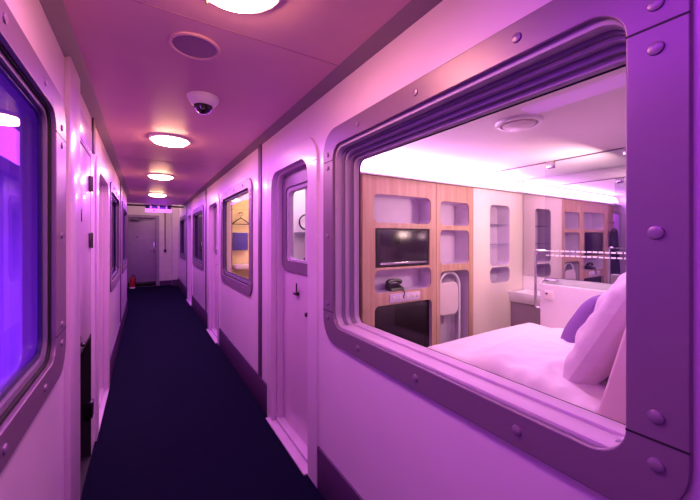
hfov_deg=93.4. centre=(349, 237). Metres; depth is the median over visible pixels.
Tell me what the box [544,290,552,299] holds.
socket
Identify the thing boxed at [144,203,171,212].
fitting
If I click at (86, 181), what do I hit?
door
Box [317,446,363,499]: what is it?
baseboard
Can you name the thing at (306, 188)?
wall
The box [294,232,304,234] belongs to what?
wall shelf
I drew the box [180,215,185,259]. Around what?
window
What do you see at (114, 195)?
window
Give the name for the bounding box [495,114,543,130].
ceiling vent
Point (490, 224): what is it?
glass shelf
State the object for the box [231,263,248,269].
side table
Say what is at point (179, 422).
floor
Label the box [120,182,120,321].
trim
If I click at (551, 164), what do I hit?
glass screen
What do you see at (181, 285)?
baseboard
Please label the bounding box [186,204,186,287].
trim
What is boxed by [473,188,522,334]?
panel
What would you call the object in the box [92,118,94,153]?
trim
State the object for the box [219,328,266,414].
baseboard
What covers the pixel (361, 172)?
trim
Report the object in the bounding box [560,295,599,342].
cushion
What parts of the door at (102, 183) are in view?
sill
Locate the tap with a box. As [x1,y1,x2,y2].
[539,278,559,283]
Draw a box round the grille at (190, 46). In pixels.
[172,35,216,57]
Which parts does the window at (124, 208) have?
pane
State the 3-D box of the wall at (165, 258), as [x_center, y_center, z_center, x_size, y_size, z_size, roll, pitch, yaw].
[-5.830,0.090,9.622,1.650,2.620,0.100,0,0,-32]
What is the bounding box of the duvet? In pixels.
[427,323,608,412]
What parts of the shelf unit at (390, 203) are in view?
panel, dark panel, socket plate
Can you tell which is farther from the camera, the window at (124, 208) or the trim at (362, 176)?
the window at (124, 208)
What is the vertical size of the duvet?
0.331 m
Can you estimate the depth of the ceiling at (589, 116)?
2.00 m
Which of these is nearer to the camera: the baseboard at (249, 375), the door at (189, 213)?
the baseboard at (249, 375)
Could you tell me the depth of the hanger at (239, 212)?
4.45 m
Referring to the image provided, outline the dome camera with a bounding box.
[187,91,218,114]
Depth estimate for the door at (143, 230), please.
9.51 m
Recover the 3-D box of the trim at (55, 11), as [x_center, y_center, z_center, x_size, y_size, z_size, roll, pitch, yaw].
[-1.819,-0.793,2.414,0.066,0.034,9.220,0,0,-32]
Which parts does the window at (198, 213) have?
pane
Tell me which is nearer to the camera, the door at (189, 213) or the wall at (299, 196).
the wall at (299, 196)
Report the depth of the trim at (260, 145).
2.75 m
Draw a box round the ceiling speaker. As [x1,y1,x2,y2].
[168,32,220,59]
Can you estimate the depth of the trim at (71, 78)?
1.46 m
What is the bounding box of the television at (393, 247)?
[375,229,427,266]
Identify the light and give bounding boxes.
[147,173,173,179]
[148,133,190,146]
[148,193,166,196]
[206,0,279,13]
[360,159,515,190]
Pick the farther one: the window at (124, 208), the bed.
the window at (124, 208)
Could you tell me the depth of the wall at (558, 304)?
2.43 m
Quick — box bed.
[597,328,625,423]
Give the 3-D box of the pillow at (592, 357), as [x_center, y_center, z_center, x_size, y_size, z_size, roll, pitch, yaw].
[1.237,0.370,1.476,0.659,0.579,0.373,0,0,-32]
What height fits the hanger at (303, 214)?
0.161 m
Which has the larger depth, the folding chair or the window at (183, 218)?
the window at (183, 218)
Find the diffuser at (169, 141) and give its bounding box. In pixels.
[151,136,187,146]
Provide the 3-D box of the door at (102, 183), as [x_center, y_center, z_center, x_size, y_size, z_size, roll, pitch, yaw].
[-2.083,0.400,2.647,0.183,2.000,0.985,0,0,-32]
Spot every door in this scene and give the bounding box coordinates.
[80,108,93,499]
[95,155,109,440]
[127,215,158,286]
[186,209,192,305]
[206,193,231,344]
[266,137,318,487]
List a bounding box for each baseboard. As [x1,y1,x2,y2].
[110,299,127,381]
[159,280,171,285]
[172,280,177,285]
[178,278,186,297]
[192,295,207,328]
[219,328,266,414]
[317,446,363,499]
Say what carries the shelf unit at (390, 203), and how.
on the floor
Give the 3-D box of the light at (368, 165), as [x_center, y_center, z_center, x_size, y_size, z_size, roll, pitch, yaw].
[0.727,-0.523,2.812,2.308,0.121,0.030,0,0,-32]
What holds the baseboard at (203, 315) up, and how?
attached to the wall at (387, 438)
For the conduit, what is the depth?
9.77 m
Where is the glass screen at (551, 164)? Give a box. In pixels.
[484,147,625,308]
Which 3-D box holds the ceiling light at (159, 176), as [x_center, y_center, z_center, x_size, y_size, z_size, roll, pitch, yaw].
[-2.447,-0.785,4.272,0.304,0.049,0.304,0,0,-32]
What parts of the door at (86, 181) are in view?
door, panel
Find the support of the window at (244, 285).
in the wall at (387, 438)
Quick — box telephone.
[385,279,404,297]
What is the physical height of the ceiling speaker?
0.009 m
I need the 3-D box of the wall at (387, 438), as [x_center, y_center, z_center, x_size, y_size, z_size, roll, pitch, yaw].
[-1.709,0.300,4.413,0.100,2.200,12.500,0,0,-32]
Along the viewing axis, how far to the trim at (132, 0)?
1.29 m
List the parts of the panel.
panel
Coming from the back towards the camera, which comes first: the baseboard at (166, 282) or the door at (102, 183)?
the baseboard at (166, 282)
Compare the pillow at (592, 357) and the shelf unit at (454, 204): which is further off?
the shelf unit at (454, 204)
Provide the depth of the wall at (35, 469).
1.25 m
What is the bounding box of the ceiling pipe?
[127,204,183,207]
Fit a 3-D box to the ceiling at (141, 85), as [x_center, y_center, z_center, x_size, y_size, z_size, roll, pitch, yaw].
[-1.841,-0.830,3.248,1.800,0.040,10.660,0,0,-32]
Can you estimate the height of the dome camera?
0.096 m
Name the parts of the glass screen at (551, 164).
grab rail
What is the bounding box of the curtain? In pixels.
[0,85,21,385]
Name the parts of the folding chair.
seat, leg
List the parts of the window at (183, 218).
pane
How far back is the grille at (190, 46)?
1.39 m
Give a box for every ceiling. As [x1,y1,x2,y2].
[63,0,410,204]
[368,67,625,181]
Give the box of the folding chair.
[440,271,460,338]
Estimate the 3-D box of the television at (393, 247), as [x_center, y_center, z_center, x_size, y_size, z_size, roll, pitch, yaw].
[0.398,0.072,2.540,0.524,0.276,0.064,0,0,-32]
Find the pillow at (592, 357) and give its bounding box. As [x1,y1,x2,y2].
[563,272,625,384]
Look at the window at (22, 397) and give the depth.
1.18 m
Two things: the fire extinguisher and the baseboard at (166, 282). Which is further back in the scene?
the baseboard at (166, 282)
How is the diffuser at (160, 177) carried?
attached to the ceiling light at (159, 176)
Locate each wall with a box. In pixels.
[0,0,126,499]
[127,203,171,287]
[172,205,177,279]
[178,0,699,499]
[231,193,248,278]
[294,189,304,259]
[306,188,306,260]
[516,166,616,283]
[540,283,605,327]
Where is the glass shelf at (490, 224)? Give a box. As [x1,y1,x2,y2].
[490,224,507,225]
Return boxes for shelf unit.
[365,175,435,346]
[436,183,472,344]
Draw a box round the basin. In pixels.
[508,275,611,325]
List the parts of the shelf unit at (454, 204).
panel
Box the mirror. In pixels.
[523,165,625,283]
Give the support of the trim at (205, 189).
attached to the wall at (387, 438)
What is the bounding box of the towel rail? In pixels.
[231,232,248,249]
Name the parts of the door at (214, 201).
sill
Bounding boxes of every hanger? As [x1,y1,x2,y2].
[232,212,248,224]
[299,214,304,229]
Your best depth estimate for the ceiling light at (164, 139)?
2.62 m
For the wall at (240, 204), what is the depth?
4.52 m
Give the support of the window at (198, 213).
in the wall at (387, 438)
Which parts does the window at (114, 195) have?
pane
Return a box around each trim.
[39,0,129,196]
[64,56,79,499]
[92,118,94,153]
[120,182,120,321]
[132,0,338,65]
[183,0,442,205]
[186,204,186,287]
[205,189,206,311]
[258,144,261,377]
[360,171,524,193]
[360,174,364,322]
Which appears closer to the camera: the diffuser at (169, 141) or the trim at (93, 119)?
the trim at (93, 119)
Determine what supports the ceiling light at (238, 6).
attached to the ceiling at (141, 85)
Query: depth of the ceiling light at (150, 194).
6.00 m
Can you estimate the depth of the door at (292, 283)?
2.31 m
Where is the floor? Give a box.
[81,285,324,499]
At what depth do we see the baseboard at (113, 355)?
4.01 m
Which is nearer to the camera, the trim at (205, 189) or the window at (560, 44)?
the window at (560, 44)
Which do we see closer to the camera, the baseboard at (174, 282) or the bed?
the bed
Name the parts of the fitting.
plate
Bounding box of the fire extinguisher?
[129,275,135,288]
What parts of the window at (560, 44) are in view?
sill, sill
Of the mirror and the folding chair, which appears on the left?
the folding chair
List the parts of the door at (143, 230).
kick plate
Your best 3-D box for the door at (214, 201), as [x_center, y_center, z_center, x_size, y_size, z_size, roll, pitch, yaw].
[-1.877,0.400,4.717,0.205,2.000,0.925,0,0,-32]
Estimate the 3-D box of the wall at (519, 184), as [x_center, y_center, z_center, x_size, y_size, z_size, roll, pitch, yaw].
[2.497,0.350,2.269,0.088,2.100,2.820,0,0,-32]
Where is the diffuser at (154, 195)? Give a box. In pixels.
[149,194,165,196]
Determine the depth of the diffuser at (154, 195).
6.01 m
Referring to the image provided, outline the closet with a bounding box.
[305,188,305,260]
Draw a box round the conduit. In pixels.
[164,213,165,251]
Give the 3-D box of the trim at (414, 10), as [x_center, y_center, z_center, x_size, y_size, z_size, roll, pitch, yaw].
[-1.283,-0.793,3.588,0.066,0.034,10.650,0,0,-32]
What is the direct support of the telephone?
in the shelf unit at (390, 203)
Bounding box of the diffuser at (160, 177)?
[149,175,172,179]
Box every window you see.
[0,0,65,473]
[110,182,119,291]
[122,201,127,273]
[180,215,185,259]
[192,205,203,269]
[220,178,252,295]
[323,0,692,499]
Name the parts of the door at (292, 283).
sill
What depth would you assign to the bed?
1.17 m
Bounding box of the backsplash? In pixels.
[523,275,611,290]
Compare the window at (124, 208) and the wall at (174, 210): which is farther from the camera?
the wall at (174, 210)

